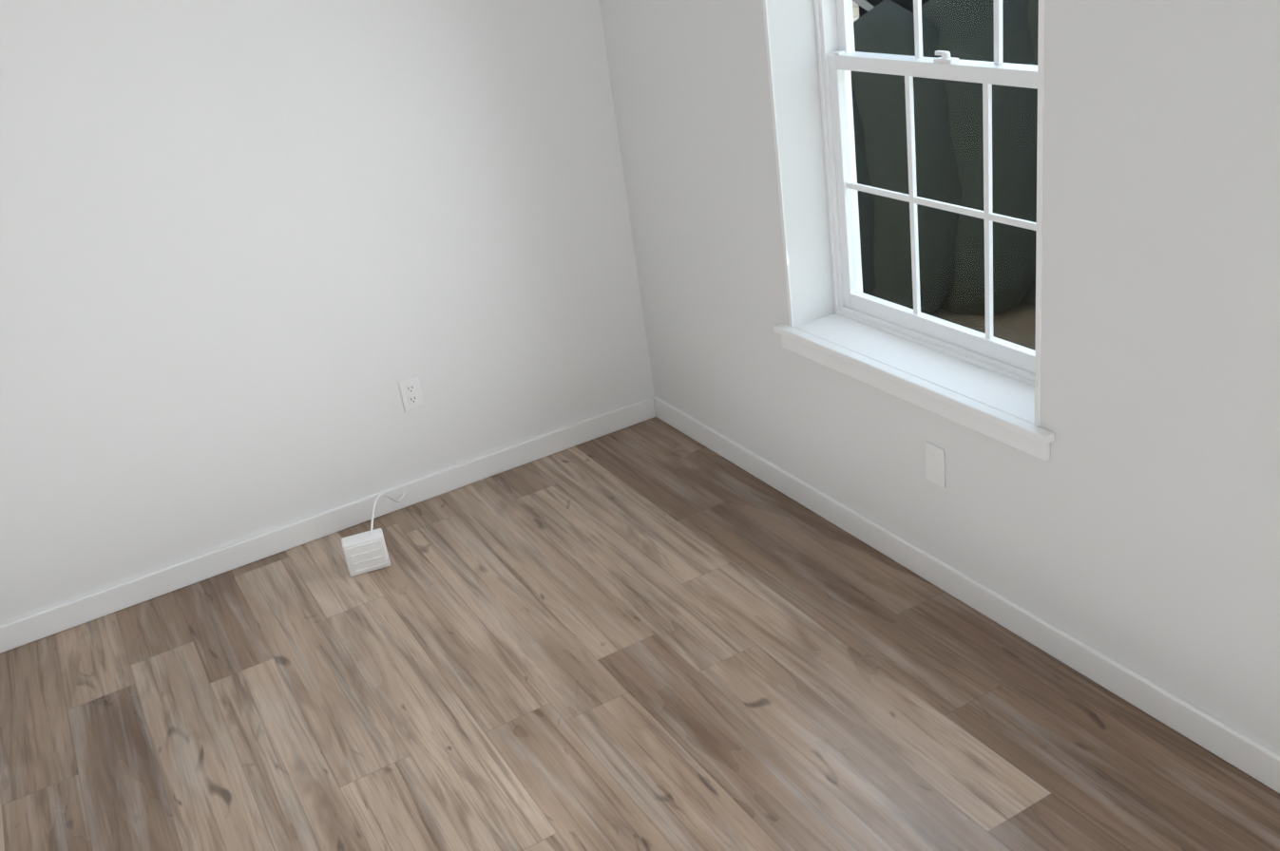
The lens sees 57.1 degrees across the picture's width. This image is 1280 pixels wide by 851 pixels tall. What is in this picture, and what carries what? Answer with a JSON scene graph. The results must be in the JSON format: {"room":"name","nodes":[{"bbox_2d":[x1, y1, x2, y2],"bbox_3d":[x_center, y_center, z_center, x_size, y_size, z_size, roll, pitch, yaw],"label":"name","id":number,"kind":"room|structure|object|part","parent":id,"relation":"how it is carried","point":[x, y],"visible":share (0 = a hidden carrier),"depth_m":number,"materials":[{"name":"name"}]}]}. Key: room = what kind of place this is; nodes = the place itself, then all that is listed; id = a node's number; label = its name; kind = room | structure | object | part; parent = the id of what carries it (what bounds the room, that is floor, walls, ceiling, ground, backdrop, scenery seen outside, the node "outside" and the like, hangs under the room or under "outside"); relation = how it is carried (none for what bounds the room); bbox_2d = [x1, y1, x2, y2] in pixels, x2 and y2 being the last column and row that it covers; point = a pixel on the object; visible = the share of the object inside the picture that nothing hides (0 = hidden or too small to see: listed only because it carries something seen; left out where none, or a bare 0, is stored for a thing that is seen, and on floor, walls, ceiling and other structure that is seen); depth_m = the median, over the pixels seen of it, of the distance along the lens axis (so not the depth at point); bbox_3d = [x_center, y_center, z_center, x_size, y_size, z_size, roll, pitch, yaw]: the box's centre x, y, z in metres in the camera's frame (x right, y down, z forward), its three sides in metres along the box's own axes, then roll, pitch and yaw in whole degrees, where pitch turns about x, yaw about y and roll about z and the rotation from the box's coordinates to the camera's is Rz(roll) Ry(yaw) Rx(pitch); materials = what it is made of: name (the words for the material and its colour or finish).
{"room":"empty room","nodes":[
{"label":"empty room","id":0,"kind":"room"},
{"bbox_2d":[0,0,654,626],"bbox_3d":[-1.492,-0.691,3.486,3.599,2.440,0.250,-20,27,-23],"label":"wall","id":1,"kind":"structure","parent":0,"point":[260,260],"depth_m":3.65,"materials":[{"name":"paint"}]},
{"bbox_2d":[0,397,653,653],"bbox_3d":[-1.288,0.415,3.861,3.060,0.085,0.018,-20,27,-23],"label":"baseboard","id":2,"kind":"structure","parent":1,"relation":"attached to","point":[34,627],"depth_m":3.93,"materials":[{"name":"paint"}]},
{"bbox_2d":[398,375,424,411],"bbox_3d":[-0.773,-0.108,3.978,0.070,0.114,0.008,-20,27,-23],"label":"outlet","id":3,"kind":"object","parent":1,"relation":"attached to","point":[407,395],"visible":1,"depth_m":3.98,"materials":[{"name":"white plastic"}]},
{"bbox_2d":[0,417,1279,850],"bbox_3d":[-0.340,1.679,1.093,4.999,0.120,6.745,-20,27,-23],"label":"floor","id":4,"kind":"structure","parent":0,"point":[656,634],"depth_m":3.00,"materials":[{"name":"brown wood"}]},
{"bbox_2d":[341,493,405,576],"bbox_3d":[-0.864,0.303,3.856,0.311,0.178,0.362,-20,27,-23],"label":"box","id":5,"kind":"object","parent":4,"relation":"on","point":[366,552],"visible":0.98,"depth_m":3.70,"materials":[{"name":"white plastic"}]},
{"bbox_3d":[-0.834,0.264,3.880,0.216,0.136,0.329,-20,27,-23],"label":"cord","id":6,"kind":"part","parent":5,"relation":"part of","materials":[{"name":"white plastic"}]},
{"bbox_2d":[599,0,1279,755],"bbox_3d":[1.539,-0.213,1.502,0.250,2.440,6.245,-20,27,-23],"label":"wall","id":7,"kind":"structure","parent":0,"point":[1132,523],"depth_m":2.56,"materials":[{"name":"paint"}]},
{"bbox_2d":[762,0,1054,461],"bbox_3d":[0.682,-0.805,2.846,0.277,1.540,1.056,-20,27,-23],"label":"window","id":8,"kind":"structure","parent":7,"relation":"in","point":[826,27],"depth_m":3.10,"materials":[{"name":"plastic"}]},
{"bbox_2d":[832,50,958,63],"bbox_3d":[0.742,-0.893,2.848,0.028,0.026,0.862,-20,27,-23],"label":"lock","id":9,"kind":"object","parent":8,"relation":"attached to","point":[945,58],"visible":0.81,"depth_m":2.85,"materials":[{"name":"plastic"}]},
{"bbox_3d":[0.791,-0.554,3.006,0.030,0.728,0.886,-20,27,-23],"label":"window sash","id":10,"kind":"part","parent":8,"relation":"part of","materials":[{"name":"white plastic"}]},
{"bbox_3d":[0.732,-1.177,2.735,0.030,0.712,0.886,-20,27,-23],"label":"window sash","id":11,"kind":"part","parent":8,"relation":"part of","materials":[{"name":"white plastic"}]},
{"bbox_2d":[924,441,945,488],"bbox_3d":[0.774,0.103,3.084,0.006,0.114,0.070,-20,27,-23],"label":"outlet","id":12,"kind":"object","parent":7,"relation":"attached to","point":[935,465],"visible":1,"depth_m":3.08,"materials":[{"name":"white plastic"}]},
{"bbox_2d":[649,395,1279,794],"bbox_3d":[1.578,0.887,1.942,0.018,0.085,6.245,-20,27,-23],"label":"baseboard","id":13,"kind":"structure","parent":7,"relation":"attached to","point":[1220,739],"depth_m":2.99,"materials":[{"name":"paint"}]},
{"label":"outside","id":14,"kind":"structure","parent":0,"visible":0},
{"bbox_2d":[931,299,1035,350],"bbox_3d":[39.930,-25.811,54.786,250.000,0.300,230.000,-20,27,-23],"label":"ground","id":15,"kind":"structure","parent":14,"point":[1013,318],"depth_m":12.79,"materials":[{"name":"brown soil"}]},
{"bbox_2d":[852,0,874,20],"bbox_3d":[1.569,-6.015,18.680,3.669,4.484,5.200,-6,25,5],"label":"house","id":16,"kind":"structure","parent":15,"relation":"on","point":[866,6],"depth_m":15.91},
{"bbox_2d":[859,0,929,16],"bbox_3d":[3.973,-13.071,23.375,4.844,12.601,5.093,-20,27,-23],"label":"conifer","id":17,"kind":"object","parent":15,"relation":"on","point":[907,6],"depth_m":23.18,"materials":[{"name":"green plant"}]},
{"bbox_2d":[850,0,1038,315],"bbox_3d":[1.421,-2.819,12.692,13.679,4.170,2.092,-6,25,5],"label":"hedge","id":18,"kind":"object","parent":15,"relation":"on","point":[974,27],"depth_m":11.77,"materials":[{"name":"green plant"}]}
]}

